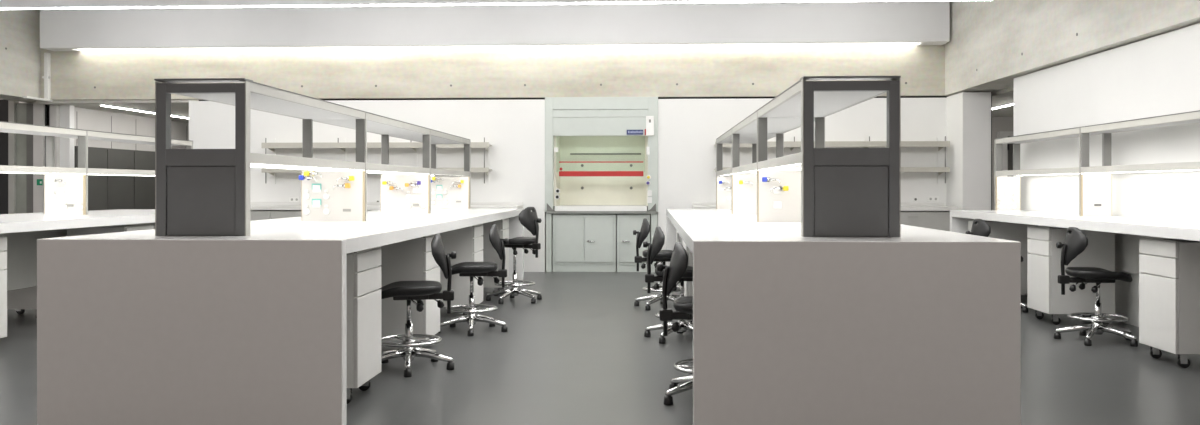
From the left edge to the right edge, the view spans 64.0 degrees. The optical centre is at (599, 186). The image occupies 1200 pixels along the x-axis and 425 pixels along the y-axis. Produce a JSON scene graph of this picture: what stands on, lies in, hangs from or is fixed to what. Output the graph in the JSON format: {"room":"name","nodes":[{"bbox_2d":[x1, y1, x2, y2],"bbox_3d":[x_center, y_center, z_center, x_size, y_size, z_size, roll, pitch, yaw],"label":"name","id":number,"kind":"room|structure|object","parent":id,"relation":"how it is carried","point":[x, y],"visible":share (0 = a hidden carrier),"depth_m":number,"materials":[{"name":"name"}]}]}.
{"room":"laboratory","nodes":[
{"label":"laboratory","id":0,"kind":"room"},
{"bbox_2d":[0,9,39,99],"bbox_3d":[-8.774,-2.333,5.695,0.504,2.134,16.500,0,0,3],"label":"wall","id":1,"kind":"structure","parent":0,"point":[19,29],"depth_m":13.48,"materials":[{"name":"grey concrete"}]},
{"bbox_2d":[36,100,198,122],"bbox_3d":[-6.878,-1.241,16.639,2.400,0.042,5.450,0,0,3],"label":"ceiling","id":2,"kind":"structure","parent":0,"point":[178,107],"depth_m":14.37,"materials":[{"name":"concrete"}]},
{"bbox_2d":[99,104,154,113],"bbox_3d":[-7.171,-1.206,14.693,0.242,0.032,1.694,0,0,3],"label":"recessed light","id":3,"kind":"object","parent":2,"relation":"in","point":[134,109],"depth_m":14.74,"materials":[{"name":"white plastic"}]},
{"bbox_2d":[171,114,188,118],"bbox_3d":[-7.096,-1.206,16.218,0.238,0.032,0.913,0,0,3],"label":"recessed light","id":4,"kind":"object","parent":2,"relation":"in","point":[172,115],"depth_m":16.37,"materials":[{"name":"white plastic"}]},
{"bbox_2d":[47,105,188,174],"bbox_3d":[-7.994,-0.010,16.820,0.153,2.420,5.200,0,0,3],"label":"wall","id":5,"kind":"structure","parent":0,"point":[84,119],"depth_m":15.73,"materials":[{"name":"white paint"}]},
{"bbox_2d":[0,99,18,213],"bbox_3d":[-9.185,-0.050,14.291,1.025,2.500,0.110,0,0,3],"label":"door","id":6,"kind":"structure","parent":5,"relation":"in","point":[7,107],"depth_m":14.26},
{"bbox_2d":[23,53,52,101],"bbox_3d":[-8.013,-1.590,13.762,0.080,0.700,0.750,0,0,3],"label":"cable trunking","id":7,"kind":"object","parent":5,"relation":"attached to","point":[46,76],"visible":0.82,"depth_m":13.86,"materials":[{"name":"white paint"}]},
{"bbox_2d":[33,102,44,212],"bbox_3d":[-8.301,-0.030,14.247,0.155,2.460,0.110,0,0,3],"label":"trim","id":8,"kind":"structure","parent":5,"relation":"attached to","point":[38,109],"depth_m":14.19,"materials":[{"name":"grey metal"}]},
{"bbox_2d":[16,103,32,213],"bbox_3d":[-8.523,-0.020,14.271,0.290,2.440,0.085,0,0,3],"label":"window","id":9,"kind":"structure","parent":8,"relation":"attached to","point":[24,111],"depth_m":14.25,"materials":[{"name":"glass"}]},
{"bbox_2d":[37,179,42,184],"bbox_3d":[-8.280,-0.070,14.185,0.085,0.090,0.013,0,0,3],"label":"exit sign","id":10,"kind":"object","parent":5,"relation":"attached to","point":[39,181],"visible":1,"depth_m":14.18,"materials":[{"name":"green plastic"}]},
{"bbox_2d":[45,105,49,174],"bbox_3d":[-8.188,-0.020,14.262,0.070,2.440,0.070,0,0,3],"label":"trim","id":11,"kind":"structure","parent":5,"relation":"attached to","point":[46,106],"depth_m":14.23,"materials":[{"name":"black metal"}]},
{"bbox_2d":[60,105,73,174],"bbox_3d":[-9.591,-0.030,14.437,3.400,2.460,0.120,0,0,3],"label":"trim","id":12,"kind":"structure","parent":5,"relation":"attached to","point":[66,111],"depth_m":14.30,"materials":[{"name":"white paint"}]},
{"bbox_2d":[0,0,787,7],"bbox_3d":[-2.020,-2.315,6.659,13.700,0.970,5.900,0,0,3],"label":"ceiling","id":13,"kind":"structure","parent":0,"point":[3,3],"depth_m":9.52,"materials":[{"name":"white paint"}]},
{"bbox_2d":[0,0,974,9],"bbox_3d":[-2.220,-1.847,9.658,12.200,0.050,0.050,0,0,3],"label":"linear light","id":14,"kind":"object","parent":13,"relation":"attached to","point":[788,0],"visible":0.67,"depth_m":9.59,"materials":[{"name":"white plastic"}]},
{"bbox_2d":[40,1,949,50],"bbox_3d":[-1.597,-2.380,13.427,12.650,0.840,0.340,0,0,3],"label":"ceiling","id":15,"kind":"structure","parent":0,"point":[919,22],"depth_m":13.25,"materials":[{"name":"white paint"}]},
{"bbox_2d":[144,48,206,48],"bbox_3d":[-6.084,-2.000,13.759,0.887,0.030,0.044,0,0,3],"label":"light","id":16,"kind":"object","parent":15,"relation":"attached to","point":[144,48],"depth_m":13.76,"materials":[{"name":"white plastic"}]},
{"bbox_2d":[279,47,341,47],"bbox_3d":[-4.119,-2.000,13.660,0.881,0.030,0.044,0,0,3],"label":"light","id":17,"kind":"object","parent":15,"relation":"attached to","point":[279,47],"depth_m":13.66,"materials":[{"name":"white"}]},
{"bbox_2d":[415,46,477,46],"bbox_3d":[-2.169,-2.000,13.563,0.875,0.030,0.044,0,0,3],"label":"light","id":18,"kind":"object","parent":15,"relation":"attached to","point":[415,46],"depth_m":13.56,"materials":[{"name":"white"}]},
{"bbox_2d":[550,45,613,45],"bbox_3d":[-0.253,-2.000,13.467,0.883,0.030,0.044,0,0,3],"label":"light","id":19,"kind":"object","parent":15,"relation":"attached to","point":[550,45],"depth_m":13.47,"materials":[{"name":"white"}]},
{"bbox_2d":[685,44,749,44],"bbox_3d":[1.637,-2.000,13.373,0.890,0.030,0.045,0,0,3],"label":"light","id":20,"kind":"object","parent":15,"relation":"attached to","point":[685,44],"depth_m":13.37,"materials":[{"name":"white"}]},
{"bbox_2d":[821,43,884,43],"bbox_3d":[3.500,-2.000,13.279,0.870,0.030,0.044,0,0,3],"label":"light","id":21,"kind":"object","parent":15,"relation":"attached to","point":[821,43],"depth_m":13.28,"materials":[{"name":"white plastic"}]},
{"bbox_2d":[189,98,946,271],"bbox_3d":[-0.227,-0.022,16.282,11.120,2.445,5.500,0,0,3],"label":"wall","id":22,"kind":"structure","parent":0,"point":[688,129],"depth_m":13.57,"materials":[{"name":"white paint"}]},
{"bbox_2d":[289,197,299,201],"bbox_3d":[-4.370,0.180,13.726,0.150,0.080,0.018,0,0,3],"label":"wall socket","id":23,"kind":"object","parent":22,"relation":"attached to","point":[291,199],"visible":1,"depth_m":13.72,"materials":[{"name":"white plastic"}]},
{"bbox_2d":[262,137,491,183],"bbox_3d":[-3.129,-0.365,13.511,3.200,0.650,0.325,0,0,3],"label":"wall shelving","id":24,"kind":"object","parent":22,"relation":"attached to","point":[342,145],"visible":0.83,"depth_m":13.37,"materials":[{"name":"metal"}]},
{"bbox_2d":[714,136,949,183],"bbox_3d":[3.158,-0.365,13.196,3.150,0.650,0.325,0,0,3],"label":"wall shelving","id":25,"kind":"object","parent":22,"relation":"attached to","point":[865,144],"visible":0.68,"depth_m":13.01,"materials":[{"name":"metal"}]},
{"bbox_2d":[928,196,938,201],"bbox_3d":[4.609,0.165,13.277,0.150,0.080,0.018,0,0,3],"label":"wall socket","id":26,"kind":"object","parent":22,"relation":"attached to","point":[930,198],"visible":1,"depth_m":13.28,"materials":[{"name":"white plastic"}]},
{"bbox_2d":[947,92,990,209],"bbox_3d":[4.959,-0.022,12.928,0.365,2.445,0.680,0,0,3],"label":"column","id":27,"kind":"structure","parent":22,"relation":"attached to","point":[968,113],"depth_m":12.59,"materials":[{"name":"white paint"}]},
{"bbox_2d":[0,266,1199,424],"bbox_3d":[-1.823,1.250,8.602,19.500,0.100,23.000,0,0,3],"label":"floor","id":28,"kind":"structure","parent":0,"point":[579,354],"depth_m":6.28,"materials":[{"name":"grey plastic"}]},
{"bbox_2d":[0,235,6,337],"bbox_3d":[-4.645,0.777,6.830,0.560,0.844,0.470,0,0,3],"label":"drawer pedestal","id":29,"kind":"object","parent":28,"relation":"on","point":[3,239],"visible":1,"depth_m":7.01,"materials":[{"name":"white metal"}]},
{"bbox_2d":[7,286,36,318],"bbox_3d":[-5.283,0.777,8.875,0.560,0.844,0.470,0,0,3],"label":"drawer pedestal","id":30,"kind":"object","parent":28,"relation":"on","point":[21,299],"visible":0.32,"depth_m":8.64,"materials":[{"name":"white metal"}]},
{"bbox_2d":[0,209,154,290],"bbox_3d":[-5.011,0.730,7.717,1.544,0.940,6.915,0,0,3],"label":"lab bench","id":31,"kind":"object","parent":28,"relation":"on","point":[22,230],"visible":0.2,"depth_m":8.23,"materials":[{"name":"grey laminate"}]},
{"bbox_2d":[0,209,154,232],"bbox_3d":[-5.011,0.296,7.717,1.544,0.072,6.763,0,0,3],"label":"countertop","id":32,"kind":"structure","parent":31,"relation":"on","point":[21,222],"depth_m":8.17,"materials":[{"name":"white laminate"}]},
{"bbox_2d":[0,121,192,214],"bbox_3d":[-5.081,-0.139,7.966,0.393,0.797,6.404,0,0,3],"label":"rack","id":33,"kind":"object","parent":31,"relation":"on","point":[67,194],"visible":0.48,"depth_m":9.01,"materials":[{"name":"white metal"}]},
{"bbox_2d":[50,179,65,183],"bbox_3d":[-5.048,-0.053,8.968,0.137,0.050,0.080,0,0,3],"label":"tap","id":34,"kind":"object","parent":33,"relation":"on","point":[53,181],"depth_m":8.96,"materials":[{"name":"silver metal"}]},
{"bbox_2d":[51,188,71,198],"bbox_3d":[-5.052,0.060,8.998,0.202,0.110,0.020,0,0,3],"label":"outlet","id":35,"kind":"object","parent":33,"relation":"attached to","point":[56,193],"depth_m":9.00,"materials":[{"name":"white plastic"}]},
{"bbox_2d":[62,198,82,209],"bbox_3d":[-4.947,0.160,8.993,0.202,0.110,0.020,0,0,3],"label":"outlet","id":36,"kind":"object","parent":33,"relation":"attached to","point":[67,203],"depth_m":9.00,"materials":[{"name":"white plastic"}]},
{"bbox_2d":[0,128,177,145],"bbox_3d":[-5.081,-0.488,7.964,0.345,0.012,6.380,0,0,3],"label":"shelf","id":37,"kind":"object","parent":33,"relation":"attached to","point":[50,133],"depth_m":9.07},
{"bbox_2d":[67,224,153,236],"bbox_3d":[-4.540,0.777,8.918,0.560,0.844,0.470,0,0,3],"label":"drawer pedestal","id":38,"kind":"object","parent":28,"relation":"on","point":[114,228],"visible":0.05,"depth_m":8.69,"materials":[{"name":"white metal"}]},
{"bbox_2d":[74,146,154,210],"bbox_3d":[-7.838,0.290,16.913,0.115,1.820,4.800,0,0,3],"label":"cabinets","id":39,"kind":"object","parent":28,"relation":"on","point":[105,192],"visible":0.26,"depth_m":15.67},
{"bbox_2d":[37,208,523,424],"bbox_3d":[-1.863,0.730,8.196,1.544,0.940,6.915,0,0,3],"label":"lab bench","id":40,"kind":"object","parent":28,"relation":"on","point":[140,327],"visible":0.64,"depth_m":4.75,"materials":[{"name":"grey laminate"}]},
{"bbox_2d":[56,209,522,253],"bbox_3d":[-1.863,0.296,8.196,1.544,0.072,6.763,0,0,3],"label":"countertop","id":41,"kind":"structure","parent":40,"relation":"on","point":[380,229],"depth_m":6.17,"materials":[{"name":"white laminate"}]},
{"bbox_2d":[154,78,470,235],"bbox_3d":[-1.967,-0.159,8.345,0.494,0.837,6.496,0,0,3],"label":"rack","id":42,"kind":"object","parent":40,"relation":"on","point":[199,192],"visible":1,"depth_m":5.99,"materials":[{"name":"grey metal"}]},
{"bbox_2d":[298,175,316,181],"bbox_3d":[-2.189,-0.063,7.223,0.137,0.050,0.080,0,0,3],"label":"tap","id":43,"kind":"object","parent":42,"relation":"on","point":[304,178],"depth_m":7.20,"materials":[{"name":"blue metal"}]},
{"bbox_2d":[304,171,321,177],"bbox_3d":[-2.149,-0.095,7.221,0.137,0.050,0.080,0,0,3],"label":"tap","id":44,"kind":"object","parent":42,"relation":"on","point":[307,174],"depth_m":7.20,"materials":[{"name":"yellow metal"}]},
{"bbox_2d":[304,199,329,214],"bbox_3d":[-2.143,0.150,7.251,0.202,0.121,0.020,0,0,3],"label":"outlet","id":45,"kind":"object","parent":42,"relation":"attached to","point":[311,206],"depth_m":7.26,"materials":[{"name":"white plastic"}]},
{"bbox_2d":[304,184,329,199],"bbox_3d":[-2.143,0.035,7.251,0.202,0.121,0.020,0,0,3],"label":"outlet","id":46,"kind":"object","parent":42,"relation":"attached to","point":[311,191],"depth_m":7.26,"materials":[{"name":"white plastic"}]},
{"bbox_2d":[182,92,464,143],"bbox_3d":[-1.966,-0.523,8.349,0.442,0.012,6.460,0,0,3],"label":"shelf","id":47,"kind":"object","parent":42,"relation":"attached to","point":[281,103],"depth_m":6.89,"materials":[{"name":"white glass"}]},
{"bbox_2d":[332,183,350,189],"bbox_3d":[-1.938,-0.003,7.211,0.137,0.050,0.080,0,0,3],"label":"tap","id":48,"kind":"object","parent":42,"relation":"on","point":[335,186],"depth_m":7.25,"materials":[{"name":"orange metal"}]},
{"bbox_2d":[336,176,354,182],"bbox_3d":[-1.908,-0.058,7.209,0.137,0.050,0.080,0,0,3],"label":"tap","id":49,"kind":"object","parent":42,"relation":"on","point":[339,179],"depth_m":7.25,"materials":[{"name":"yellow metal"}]},
{"bbox_2d":[382,181,395,185],"bbox_3d":[-2.051,-0.033,9.379,0.137,0.050,0.080,0,0,3],"label":"tap","id":50,"kind":"object","parent":42,"relation":"on","point":[384,183],"depth_m":9.36,"materials":[{"name":"yellow metal"}]},
{"bbox_2d":[389,186,402,190],"bbox_3d":[-1.981,0.017,9.376,0.137,0.050,0.080,0,0,3],"label":"tap","id":51,"kind":"object","parent":42,"relation":"on","point":[391,188],"depth_m":9.38,"materials":[{"name":"orange metal"}]},
{"bbox_2d":[405,183,418,187],"bbox_3d":[-1.829,-0.013,9.368,0.137,0.050,0.080,0,0,3],"label":"tap","id":52,"kind":"object","parent":42,"relation":"on","point":[407,185],"depth_m":9.34,"materials":[{"name":"orange metal"}]},
{"bbox_2d":[409,181,420,184],"bbox_3d":[-1.810,-0.033,9.367,0.137,0.050,0.080,0,0,3],"label":"tap","id":53,"kind":"object","parent":42,"relation":"on","point":[410,182],"depth_m":9.34,"materials":[{"name":"purple metal"}]},
{"bbox_2d":[406,198,425,208],"bbox_3d":[-1.803,0.160,9.397,0.202,0.110,0.020,0,0,3],"label":"outlet","id":54,"kind":"object","parent":42,"relation":"attached to","point":[411,203],"depth_m":9.40,"materials":[{"name":"white plastic"}]},
{"bbox_2d":[406,188,425,198],"bbox_3d":[-1.803,0.060,9.397,0.202,0.110,0.020,0,0,3],"label":"outlet","id":55,"kind":"object","parent":42,"relation":"attached to","point":[411,193],"depth_m":9.40,"materials":[{"name":"white plastic"}]},
{"bbox_2d":[431,194,447,204],"bbox_3d":[-1.929,0.150,11.526,0.202,0.121,0.020,0,0,3],"label":"outlet","id":56,"kind":"object","parent":42,"relation":"attached to","point":[436,199],"depth_m":11.53,"materials":[{"name":"white plastic"}]},
{"bbox_2d":[431,185,447,194],"bbox_3d":[-1.929,0.035,11.526,0.202,0.121,0.020,0,0,3],"label":"outlet","id":57,"kind":"object","parent":42,"relation":"attached to","point":[435,189],"depth_m":11.53,"materials":[{"name":"white plastic"}]},
{"bbox_2d":[347,247,380,403],"bbox_3d":[-1.593,0.777,5.496,0.560,0.844,0.470,0,0,3],"label":"drawer pedestal","id":58,"kind":"object","parent":28,"relation":"on","point":[363,266],"visible":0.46,"depth_m":5.36,"materials":[{"name":"white metal"}]},
{"bbox_2d":[250,202,522,220],"bbox_3d":[-3.367,0.708,13.360,4.540,0.985,0.630,0,0,3],"label":"lab bench","id":59,"kind":"object","parent":28,"relation":"on","point":[258,210],"depth_m":13.13,"materials":[{"name":"white laminate"}]},
{"bbox_2d":[250,202,522,209],"bbox_3d":[-3.367,0.265,13.360,4.540,0.100,0.630,0,0,3],"label":"countertop","id":60,"kind":"structure","parent":59,"relation":"on","point":[253,205],"depth_m":13.49,"materials":[{"name":"white laminate"}]},
{"bbox_2d":[379,233,439,347],"bbox_3d":[-1.512,0.777,7.114,0.560,0.844,0.470,0,0,3],"label":"drawer pedestal","id":61,"kind":"object","parent":28,"relation":"on","point":[408,260],"visible":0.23,"depth_m":6.88,"materials":[{"name":"white metal"}]},
{"bbox_2d":[379,234,455,377],"bbox_3d":[-1.254,0.756,6.326,0.608,0.888,0.570,0,0,-10],"label":"chair","id":62,"kind":"object","parent":28,"relation":"on","point":[410,291],"visible":0.92,"depth_m":6.31,"materials":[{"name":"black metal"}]},
{"bbox_2d":[437,224,482,314],"bbox_3d":[-1.416,0.777,9.032,0.560,0.844,0.470,0,0,3],"label":"drawer pedestal","id":63,"kind":"object","parent":28,"relation":"on","point":[467,242],"visible":0.23,"depth_m":8.79,"materials":[{"name":"white metal"}]},
{"bbox_2d":[438,224,508,335],"bbox_3d":[-1.062,0.756,7.987,0.608,0.888,0.570,0,0,-6],"label":"chair","id":64,"kind":"object","parent":28,"relation":"on","point":[472,269],"visible":0.96,"depth_m":7.96,"materials":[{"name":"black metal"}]},
{"bbox_2d":[482,218,508,295],"bbox_3d":[-1.330,0.777,10.740,0.560,0.844,0.470,0,0,3],"label":"drawer pedestal","id":65,"kind":"object","parent":28,"relation":"on","point":[490,254],"visible":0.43,"depth_m":10.50,"materials":[{"name":"white metal"}]},
{"bbox_2d":[486,207,541,303],"bbox_3d":[-0.902,0.704,10.080,0.608,0.993,0.570,0,0,25],"label":"chair","id":66,"kind":"object","parent":28,"relation":"on","point":[528,219],"visible":0.94,"depth_m":9.99,"materials":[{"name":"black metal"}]},
{"bbox_2d":[545,97,657,271],"bbox_3d":[0.036,-0.033,13.861,1.594,2.466,0.810,0,0,3],"label":"fume hood","id":67,"kind":"object","parent":28,"relation":"on","point":[601,165],"visible":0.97,"depth_m":13.54,"materials":[{"name":"white metal"}]},
{"bbox_2d":[647,197,651,202],"bbox_3d":[0.697,0.183,13.456,0.064,0.085,0.012,0,0,3],"label":"outlet","id":68,"kind":"object","parent":67,"relation":"attached to","point":[649,199],"depth_m":13.45,"materials":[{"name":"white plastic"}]},
{"bbox_2d":[633,218,679,309],"bbox_3d":[0.633,0.756,9.607,0.608,0.888,0.570,0,0,1],"label":"chair","id":69,"kind":"object","parent":28,"relation":"on","point":[664,256],"visible":0.6,"depth_m":9.52,"materials":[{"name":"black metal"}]},
{"bbox_2d":[643,226,692,343],"bbox_3d":[0.644,0.756,7.624,0.608,0.888,0.570,0,0,1],"label":"chair","id":70,"kind":"object","parent":28,"relation":"on","point":[658,241],"visible":0.48,"depth_m":7.55,"materials":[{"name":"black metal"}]},
{"bbox_2d":[657,242,692,404],"bbox_3d":[0.631,0.756,5.413,0.619,0.888,0.590,0,0,1],"label":"chair","id":71,"kind":"object","parent":28,"relation":"on","point":[683,306],"visible":0.45,"depth_m":5.37,"materials":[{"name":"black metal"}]},
{"bbox_2d":[676,230,681,288],"bbox_3d":[1.130,0.777,10.617,0.560,0.844,0.470,0,0,3],"label":"drawer pedestal","id":72,"kind":"object","parent":28,"relation":"on","point":[678,237],"visible":0.05,"depth_m":10.40,"materials":[{"name":"white metal"}]},
{"bbox_2d":[684,242,692,322],"bbox_3d":[1.010,0.777,8.230,0.560,0.844,0.470,0,0,3],"label":"drawer pedestal","id":73,"kind":"object","parent":28,"relation":"on","point":[688,285],"visible":0.05,"depth_m":8.01,"materials":[{"name":"white metal"}]},
{"bbox_2d":[692,202,957,230],"bbox_3d":[3.005,0.708,13.041,3.460,0.985,0.630,0,0,3],"label":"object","id":74,"kind":"structure","parent":28,"relation":"on","point":[936,216],"depth_m":12.69,"materials":[{"name":"white laminate"}]},
{"bbox_2d":[666,209,1020,424],"bbox_3d":[1.393,0.730,8.033,1.544,0.940,6.915,0,0,3],"label":"lab bench","id":75,"kind":"object","parent":28,"relation":"on","point":[921,326],"visible":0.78,"depth_m":4.58,"materials":[{"name":"grey laminate"}]},
{"bbox_2d":[716,76,900,236],"bbox_3d":[1.470,-0.159,8.203,0.504,0.837,6.436,0,0,3],"label":"rack","id":76,"kind":"object","parent":75,"relation":"on","point":[832,192],"visible":1,"depth_m":5.02,"materials":[{"name":"grey metal"}]},
{"bbox_2d":[739,180,752,185],"bbox_3d":[1.400,-0.038,9.207,0.137,0.050,0.080,0,0,3],"label":"tap","id":77,"kind":"object","parent":76,"relation":"on","point":[741,182],"depth_m":9.24,"materials":[{"name":"yellow metal"}]},
{"bbox_2d":[738,164,800,173],"bbox_3d":[1.472,-0.164,8.227,0.452,0.018,6.360,0,0,3],"label":"shelf","id":78,"kind":"object","parent":76,"relation":"attached to","point":[749,168],"depth_m":7.62,"materials":[{"name":"white paint"}]},
{"bbox_2d":[762,177,780,183],"bbox_3d":[1.257,-0.048,7.051,0.137,0.050,0.080,0,0,3],"label":"tap","id":79,"kind":"object","parent":76,"relation":"on","point":[765,180],"depth_m":7.08,"materials":[{"name":"blue metal"}]},
{"bbox_2d":[773,201,780,208],"bbox_3d":[1.308,0.133,7.082,0.060,0.055,0.012,0,0,3],"label":"outlet","id":80,"kind":"object","parent":76,"relation":"attached to","point":[776,204],"depth_m":7.08,"materials":[{"name":"white plastic"}]},
{"bbox_2d":[773,186,780,193],"bbox_3d":[1.308,0.022,7.082,0.060,0.055,0.012,0,0,3],"label":"outlet","id":81,"kind":"object","parent":76,"relation":"attached to","point":[774,191],"depth_m":7.08,"materials":[{"name":"white plastic"}]},
{"bbox_2d":[770,186,788,192],"bbox_3d":[1.311,0.017,7.048,0.137,0.050,0.080,0,0,3],"label":"tap","id":82,"kind":"object","parent":76,"relation":"on","point":[773,189],"depth_m":7.07,"materials":[{"name":"yellow metal"}]},
{"bbox_2d":[718,91,884,143],"bbox_3d":[1.471,-0.523,8.207,0.452,0.012,6.400,0,0,3],"label":"shelf","id":83,"kind":"object","parent":76,"relation":"attached to","point":[782,115],"depth_m":6.65,"materials":[{"name":"white glass"}]},
{"bbox_2d":[666,209,1010,254],"bbox_3d":[1.393,0.296,8.033,1.544,0.072,6.763,0,0,3],"label":"countertop","id":84,"kind":"structure","parent":75,"relation":"on","point":[691,224],"depth_m":5.74,"materials":[{"name":"white laminate"}]},
{"bbox_2d":[965,219,1027,312],"bbox_3d":[3.888,0.756,9.444,0.608,0.888,0.570,0,0,-3],"label":"chair","id":85,"kind":"object","parent":28,"relation":"on","point":[980,227],"visible":0.22,"depth_m":9.30,"materials":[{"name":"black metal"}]},
{"bbox_2d":[968,220,1037,292],"bbox_3d":[4.258,0.777,10.160,0.560,0.844,0.470,0,0,3],"label":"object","id":86,"kind":"object","parent":28,"relation":"on","point":[1017,232],"visible":0.09,"depth_m":9.92,"materials":[{"name":"white metal"}]},
{"bbox_2d":[1027,226,1114,324],"bbox_3d":[4.176,0.777,8.532,0.560,0.844,0.470,0,0,3],"label":"drawer pedestal","id":87,"kind":"object","parent":28,"relation":"on","point":[1044,295],"visible":0.8,"depth_m":8.31,"materials":[{"name":"white metal"}]},
{"bbox_2d":[950,210,1199,294],"bbox_3d":[4.143,0.730,7.163,0.800,0.940,7.923,0,0,3],"label":"lab bench","id":88,"kind":"object","parent":28,"relation":"on","point":[1128,231],"visible":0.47,"depth_m":8.09,"materials":[{"name":"white laminate"}]},
{"bbox_2d":[952,210,1199,240],"bbox_3d":[4.134,0.296,6.977,0.800,0.072,7.398,0,0,3],"label":"countertop","id":89,"kind":"structure","parent":88,"relation":"on","point":[1165,228],"depth_m":7.51,"materials":[{"name":"white laminate"}]},
{"bbox_2d":[994,110,1199,215],"bbox_3d":[4.352,-0.139,7.093,0.273,0.797,7.204,0,0,3],"label":"rack","id":90,"kind":"object","parent":88,"relation":"on","point":[1095,186],"visible":0.98,"depth_m":8.55,"materials":[{"name":"white paint"}]},
{"bbox_2d":[998,199,1015,208],"bbox_3d":[4.509,0.190,10.623,0.202,0.110,0.020,0,0,3],"label":"outlet","id":91,"kind":"object","parent":90,"relation":"attached to","point":[1002,203],"depth_m":10.63,"materials":[{"name":"white plastic"}]},
{"bbox_2d":[998,190,1015,199],"bbox_3d":[4.509,0.090,10.623,0.202,0.110,0.020,0,0,3],"label":"outlet","id":92,"kind":"object","parent":90,"relation":"attached to","point":[1002,194],"depth_m":10.63,"materials":[{"name":"white plastic"}]},
{"bbox_2d":[1000,119,1199,143],"bbox_3d":[4.352,-0.488,7.091,0.225,0.012,7.180,0,0,3],"label":"shelf","id":93,"kind":"object","parent":90,"relation":"attached to","point":[1106,130],"depth_m":8.38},
{"bbox_2d":[1054,227,1137,346],"bbox_3d":[3.874,0.756,7.503,0.608,0.888,0.570,0,0,5],"label":"chair","id":94,"kind":"object","parent":28,"relation":"on","point":[1076,241],"visible":1,"depth_m":7.43,"materials":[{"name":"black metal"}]},
{"bbox_2d":[1139,237,1199,367],"bbox_3d":[4.076,0.777,6.535,0.560,0.844,0.470,0,0,3],"label":"drawer pedestal","id":95,"kind":"object","parent":28,"relation":"on","point":[1169,279],"visible":0.99,"depth_m":6.39,"materials":[{"name":"white metal"}]},
{"bbox_2d":[558,117,657,265],"bbox_3d":[0.063,-0.022,14.275,1.900,2.445,1.280,0,0,3],"label":"wall","id":96,"kind":"structure","parent":0,"point":[558,117],"depth_m":14.58,"materials":[{"name":"white paint"}]},
{"bbox_2d":[12,43,951,102],"bbox_3d":[-1.611,-2.033,13.846,14.000,1.534,0.504,0,0,3],"label":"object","id":97,"kind":"structure","parent":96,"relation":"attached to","point":[752,70],"depth_m":13.58,"materials":[{"name":"concrete"}]},
{"bbox_2d":[199,96,947,109],"bbox_3d":[-0.368,-1.188,13.655,11.000,0.175,0.040,0,0,3],"label":"trim","id":98,"kind":"structure","parent":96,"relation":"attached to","point":[877,96],"depth_m":13.63,"materials":[{"name":"black metal"}]},
{"bbox_2d":[692,202,957,210],"bbox_3d":[3.005,0.265,13.041,3.460,0.100,0.630,0,0,3],"label":"countertop","id":99,"kind":"structure","parent":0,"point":[695,205],"depth_m":12.80,"materials":[{"name":"white laminate"}]},
{"bbox_2d":[992,87,1012,116],"bbox_3d":[6.507,-1.260,13.992,2.400,0.080,5.600,0,0,3],"label":"ceiling","id":100,"kind":"structure","parent":0,"point":[1004,96],"depth_m":13.70,"materials":[{"name":"grey concrete"}]},
{"bbox_2d":[992,102,1012,109],"bbox_3d":[5.987,-1.206,14.219,0.060,0.032,3.240,0,0,3],"label":"recessed light","id":101,"kind":"object","parent":100,"relation":"in","point":[1011,103],"visible":0.29,"depth_m":14.23,"materials":[{"name":"white plastic"}]},
{"bbox_2d":[992,117,1012,209],"bbox_3d":[6.404,-0.050,12.746,2.480,2.500,8.100,0,0,3],"label":"wall","id":102,"kind":"structure","parent":0,"point":[998,123],"depth_m":16.68,"materials":[{"name":"grey paint"}]},
{"bbox_2d":[991,92,991,209],"bbox_3d":[5.149,-0.022,12.924,0.015,2.445,0.670,0,0,3],"label":"trim","id":103,"kind":"structure","parent":102,"relation":"attached to","point":[991,92],"depth_m":12.59,"materials":[{"name":"black metal"}]},
{"bbox_2d":[997,131,1012,176],"bbox_3d":[7.308,0.120,16.603,0.820,2.160,0.105,0,0,3],"label":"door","id":104,"kind":"structure","parent":102,"relation":"in","point":[1007,148],"depth_m":16.57,"materials":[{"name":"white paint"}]},
{"bbox_2d":[945,0,1199,94],"bbox_3d":[4.605,-2.333,5.026,0.504,2.134,16.500,0,0,3],"label":"beam","id":105,"kind":"structure","parent":102,"relation":"attached to","point":[992,43],"depth_m":10.17,"materials":[{"name":"grey concrete"}]},
{"bbox_2d":[1013,23,1199,326],"bbox_3d":[4.476,-0.025,3.916,0.150,2.450,14.270,0,0,3],"label":"wall","id":106,"kind":"structure","parent":0,"point":[1159,75],"depth_m":8.47,"materials":[{"name":"white paint"}]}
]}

